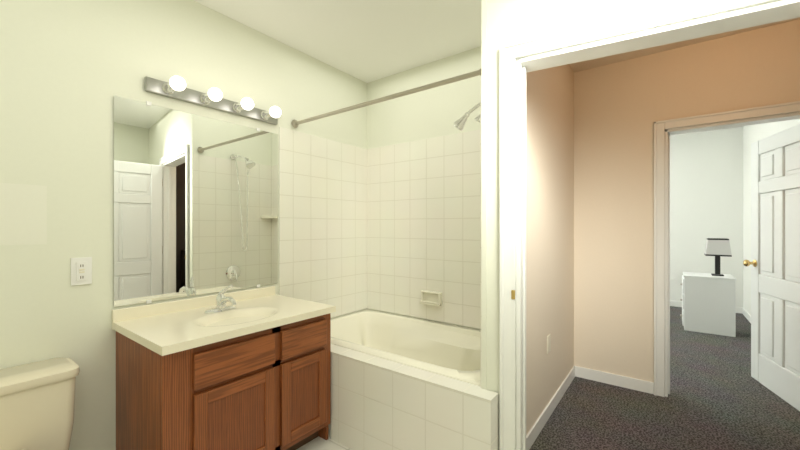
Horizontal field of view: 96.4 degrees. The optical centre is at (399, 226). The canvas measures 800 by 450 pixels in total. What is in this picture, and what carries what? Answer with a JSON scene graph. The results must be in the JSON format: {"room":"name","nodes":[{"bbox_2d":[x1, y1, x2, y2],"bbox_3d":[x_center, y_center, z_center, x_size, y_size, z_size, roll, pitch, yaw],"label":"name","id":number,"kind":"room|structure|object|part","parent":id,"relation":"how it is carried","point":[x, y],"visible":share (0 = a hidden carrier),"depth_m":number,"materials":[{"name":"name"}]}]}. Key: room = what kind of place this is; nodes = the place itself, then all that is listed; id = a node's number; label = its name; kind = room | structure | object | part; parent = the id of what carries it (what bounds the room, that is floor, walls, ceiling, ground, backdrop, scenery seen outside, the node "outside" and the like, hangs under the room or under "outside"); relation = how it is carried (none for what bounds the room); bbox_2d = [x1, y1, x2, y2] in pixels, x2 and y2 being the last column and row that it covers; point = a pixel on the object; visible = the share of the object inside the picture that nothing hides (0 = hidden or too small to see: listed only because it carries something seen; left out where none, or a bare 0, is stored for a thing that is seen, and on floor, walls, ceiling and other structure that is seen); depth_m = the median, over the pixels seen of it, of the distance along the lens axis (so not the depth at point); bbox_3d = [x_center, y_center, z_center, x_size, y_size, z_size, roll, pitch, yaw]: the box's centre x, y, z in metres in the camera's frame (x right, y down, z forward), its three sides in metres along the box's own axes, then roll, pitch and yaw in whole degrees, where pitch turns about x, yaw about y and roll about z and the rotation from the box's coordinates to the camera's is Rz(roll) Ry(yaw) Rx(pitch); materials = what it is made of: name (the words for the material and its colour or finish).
{"room":"bathroom","nodes":[
{"label":"bathroom","id":0,"kind":"room"},
{"bbox_2d":[0,0,366,449],"bbox_3d":[-1.349,-0.019,1.982,0.100,2.610,3.550,0,0,37],"label":"wall","id":1,"kind":"structure","parent":0,"point":[70,70],"depth_m":1.72,"materials":[{"name":"paint"}]},
{"bbox_2d":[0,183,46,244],"bbox_3d":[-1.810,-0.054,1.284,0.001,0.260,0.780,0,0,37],"label":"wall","id":2,"kind":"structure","parent":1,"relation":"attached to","point":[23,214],"depth_m":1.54,"materials":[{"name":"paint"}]},
{"bbox_2d":[71,257,91,285],"bbox_3d":[-1.501,0.208,1.686,0.012,0.127,0.075,0,0,37],"label":"outlet","id":3,"kind":"object","parent":1,"relation":"attached to","point":[81,271],"visible":1,"depth_m":1.68,"materials":[{"name":"white plastic"}]},
{"bbox_2d":[112,285,275,322],"bbox_3d":[-1.152,0.442,2.141,0.019,0.062,0.916,0,0,37],"label":"backsplash","id":4,"kind":"structure","parent":1,"relation":"attached to","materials":[{"name":"stone"}]},
{"bbox_2d":[114,96,277,306],"bbox_3d":[-1.146,-0.131,2.158,0.009,1.074,0.935,0,0,37],"label":"mirror","id":5,"kind":"object","parent":1,"relation":"attached to","point":[195,204],"visible":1,"depth_m":2.06,"materials":[{"name":"clear glass"}]},
{"bbox_2d":[144,76,280,124],"bbox_3d":[-1.040,-0.756,2.153,0.186,0.076,0.795,0,0,37],"label":"sconce","id":6,"kind":"object","parent":1,"relation":"attached to","point":[176,88],"visible":1,"depth_m":2.08,"materials":[{"name":"silver metal"}]},
{"bbox_2d":[279,127,366,317],"bbox_3d":[-0.580,0.016,2.918,0.006,1.460,0.930,0,0,37],"label":"tiled wall","id":7,"kind":"structure","parent":1,"relation":"attached to","point":[323,220],"depth_m":2.87,"materials":[{"name":"white tile"}]},
{"bbox_2d":[296,436,350,449],"bbox_3d":[0.200,1.311,0.882,3.900,0.050,3.450,0,0,37],"label":"floor","id":8,"kind":"structure","parent":0,"point":[318,443],"depth_m":2.11,"materials":[{"name":"white tile"}]},
{"bbox_2d":[0,357,79,449],"bbox_3d":[-1.382,0.937,1.220,0.743,0.699,0.514,0,0,37],"label":"toilet","id":9,"kind":"object","parent":8,"relation":"on","point":[37,402],"visible":0.98,"depth_m":1.43,"materials":[{"name":"white ceramic"}]},
{"bbox_3d":[-1.294,0.870,1.153,0.521,0.040,0.376,0,0,37],"label":"seat lid","id":10,"kind":"part","parent":9,"relation":"part of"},
{"bbox_2d":[112,284,335,449],"bbox_3d":[-0.909,0.805,1.958,0.627,0.963,0.916,0,0,37],"label":"bathroom vanity","id":11,"kind":"object","parent":8,"relation":"on","point":[249,369],"visible":1,"depth_m":1.73,"materials":[{"name":"brown wood"}]},
{"bbox_2d":[112,294,335,356],"bbox_3d":[-0.909,0.546,1.958,0.627,0.150,0.916,0,0,37],"label":"countertop","id":12,"kind":"structure","parent":11,"relation":"on","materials":[{"name":"stone"}]},
{"bbox_2d":[204,284,236,313],"bbox_3d":[-0.963,0.397,1.986,0.193,0.148,0.178,0,0,37],"label":"faucet","id":13,"kind":"object","parent":12,"relation":"on","point":[220,307],"depth_m":2.00,"materials":[{"name":"silver metal"}]},
{"bbox_2d":[328,309,497,449],"bbox_3d":[0.047,1.018,2.421,1.592,0.537,0.957,0,0,37],"label":"bathtub","id":14,"kind":"object","parent":8,"relation":"on","point":[399,382],"visible":0.54,"depth_m":1.98,"materials":[{"name":"plastic"}]},
{"bbox_2d":[367,46,480,329],"bbox_3d":[0.340,-0.019,2.871,1.535,2.610,0.100,0,0,37],"label":"wall","id":15,"kind":"structure","parent":0,"point":[438,111],"depth_m":2.91,"materials":[{"name":"paint"}]},
{"bbox_2d":[367,129,480,328],"bbox_3d":[0.302,0.016,2.832,1.507,1.460,0.007,0,0,37],"label":"tiled wall","id":16,"kind":"structure","parent":15,"relation":"attached to","point":[423,214],"depth_m":2.89,"materials":[{"name":"white tile"}]},
{"bbox_2d":[420,290,441,305],"bbox_3d":[0.243,0.563,2.833,0.175,0.103,0.062,0,0,37],"label":"soap dish","id":17,"kind":"object","parent":16,"relation":"attached to","point":[433,298],"visible":1,"depth_m":2.83,"materials":[{"name":"ceramic"}]},
{"bbox_2d":[194,0,799,82],"bbox_3d":[0.447,-1.364,1.210,3.900,0.080,4.470,0,0,37],"label":"ceiling","id":18,"kind":"structure","parent":0,"point":[367,41],"depth_m":2.41,"materials":[{"name":"paint"}]},
{"bbox_2d":[481,0,573,434],"bbox_3d":[0.953,-0.019,2.396,0.055,2.610,1.824,0,0,37],"label":"wall","id":19,"kind":"structure","parent":0,"point":[549,201],"depth_m":2.36,"materials":[{"name":"paint"}]},
{"bbox_2d":[547,334,550,353],"bbox_3d":[1.005,0.789,2.413,0.008,0.115,0.075,0,0,37],"label":"outlet","id":20,"kind":"object","parent":19,"relation":"attached to","point":[548,343],"visible":1,"depth_m":2.40,"materials":[{"name":"beige plastic"}]},
{"bbox_2d":[526,366,576,449],"bbox_3d":[1.012,1.236,2.420,0.012,0.100,1.615,0,0,37],"label":"baseboard","id":21,"kind":"structure","parent":19,"relation":"attached to","point":[543,418],"depth_m":2.39,"materials":[{"name":"white wood"}]},
{"bbox_3d":[0.641,0.016,2.034,0.006,1.460,0.862,0,0,37],"label":"tiled wall","id":22,"kind":"structure","parent":19,"relation":"attached to","visible":0},
{"bbox_2d":[453,102,480,130],"bbox_3d":[0.503,-0.258,2.152,0.354,1.027,0.157,0,0,37],"label":"shower head","id":23,"kind":"object","parent":22,"relation":"attached to","point":[459,124],"visible":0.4,"depth_m":2.17},
{"bbox_2d":[487,0,779,449],"bbox_3d":[1.252,-0.019,1.228,1.939,2.610,0.060,0,0,29],"label":"wall","id":24,"kind":"structure","parent":0,"point":[509,21],"depth_m":1.64,"materials":[{"name":"paint"}]},
{"bbox_2d":[292,69,480,127],"bbox_3d":[-0.178,-0.764,2.197,1.498,0.060,0.060,0,0,37],"label":"shower rod","id":25,"kind":"object","parent":24,"relation":"attached to","point":[295,123],"visible":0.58,"depth_m":2.08,"materials":[{"name":"silver metal"}]},
{"bbox_2d":[511,290,514,298],"bbox_3d":[0.504,0.301,1.593,0.016,0.040,0.002,0,0,31],"label":"strike plate","id":26,"kind":"object","parent":24,"relation":"attached to","point":[512,294],"visible":0.5,"depth_m":1.58,"materials":[{"name":"gold metal"}]},
{"bbox_2d":[499,0,799,449],"bbox_3d":[0.978,0.233,1.417,1.117,2.107,0.172,0,0,29],"label":"door frame","id":27,"kind":"structure","parent":24,"relation":"attached to","point":[513,69],"depth_m":1.60,"materials":[{"name":"white wood"}]},
{"bbox_2d":[529,306,799,449],"bbox_3d":[2.332,1.300,4.520,4.742,0.052,6.871,0,0,37],"label":"floor","id":28,"kind":"structure","parent":0,"point":[719,397],"depth_m":2.48,"materials":[{"name":"grey carpet"}]},
{"bbox_2d":[680,272,735,336],"bbox_3d":[3.814,0.941,4.459,0.506,0.690,0.442,0,0,37],"label":"nightstand","id":29,"kind":"object","parent":28,"relation":"on","point":[708,300],"visible":0.92,"depth_m":4.28,"materials":[{"name":"white laminate"}]},
{"bbox_2d":[704,238,731,275],"bbox_3d":[3.897,0.368,4.391,0.236,0.454,0.236,0,0,37],"label":"lamp","id":30,"kind":"object","parent":29,"relation":"on","point":[717,248],"visible":1,"depth_m":4.33,"materials":[{"name":"black"}]},
{"bbox_3d":[3.897,0.246,4.391,0.236,0.210,0.236,0,0,37],"label":"lamp shade","id":31,"kind":"part","parent":30,"relation":"part of","materials":[{"name":"white fabric"}]},
{"bbox_2d":[574,19,799,381],"bbox_3d":[2.281,-0.019,2.515,1.928,2.610,0.060,0,0,37],"label":"wall","id":32,"kind":"structure","parent":0,"point":[621,108],"depth_m":2.82,"materials":[{"name":"paint"}]},
{"bbox_2d":[577,366,653,393],"bbox_3d":[1.728,1.236,2.885,0.522,0.100,0.012,0,0,37],"label":"baseboard","id":33,"kind":"structure","parent":32,"relation":"attached to","point":[598,376],"depth_m":2.87,"materials":[{"name":"white wood"}]},
{"bbox_2d":[670,127,742,306],"bbox_3d":[3.487,-0.094,6.511,4.200,2.760,0.100,0,0,37],"label":"wall","id":34,"kind":"structure","parent":0,"point":[706,184],"depth_m":5.53,"materials":[{"name":"paint"}]},
{"bbox_2d":[670,300,740,312],"bbox_3d":[3.453,1.236,6.466,4.000,0.100,0.012,0,0,37],"label":"baseboard","id":35,"kind":"structure","parent":34,"relation":"attached to","point":[672,303],"depth_m":5.71,"materials":[{"name":"white wood"}]},
{"bbox_2d":[670,126,743,135],"bbox_3d":[2.335,-1.514,4.975,4.200,0.080,3.940,0,0,37],"label":"ceiling","id":36,"kind":"structure","parent":0,"point":[708,130],"depth_m":5.46,"materials":[{"name":"paint"}]},
{"bbox_2d":[743,119,799,314],"bbox_3d":[3.962,-0.094,3.729,0.100,2.760,3.780,0,0,37],"label":"wall","id":37,"kind":"structure","parent":0,"point":[754,133],"depth_m":4.93,"materials":[{"name":"paint"}]},
{"bbox_2d":[741,307,750,322],"bbox_3d":[3.910,1.236,3.752,0.012,0.100,3.756,0,0,37],"label":"baseboard","id":38,"kind":"structure","parent":37,"relation":"attached to","point":[743,311],"depth_m":4.99,"materials":[{"name":"white wood"}]},
{"bbox_3d":[1.170,-0.094,3.424,4.000,2.760,0.060,0,0,37],"label":"wall","id":39,"kind":"structure","parent":0,"visible":0},
{"bbox_2d":[654,101,799,396],"bbox_3d":[2.360,0.244,2.493,0.960,2.085,0.172,0,0,37],"label":"door frame","id":40,"kind":"structure","parent":39,"relation":"attached to","point":[661,261],"depth_m":2.69,"materials":[{"name":"white wood"}]},
{"bbox_2d":[743,124,799,410],"bbox_3d":[2.835,0.280,2.697,0.288,1.985,0.755,0,0,37],"label":"bedroom door","id":41,"kind":"structure","parent":39,"relation":"in","point":[775,263],"depth_m":2.71,"materials":[{"name":"white wood"}]},
{"bbox_3d":[2.976,0.302,2.975,0.180,0.060,0.095,0,0,37],"label":"knob","id":42,"kind":"part","parent":41,"relation":"part of","materials":[{"name":"gold metal"}]}
]}

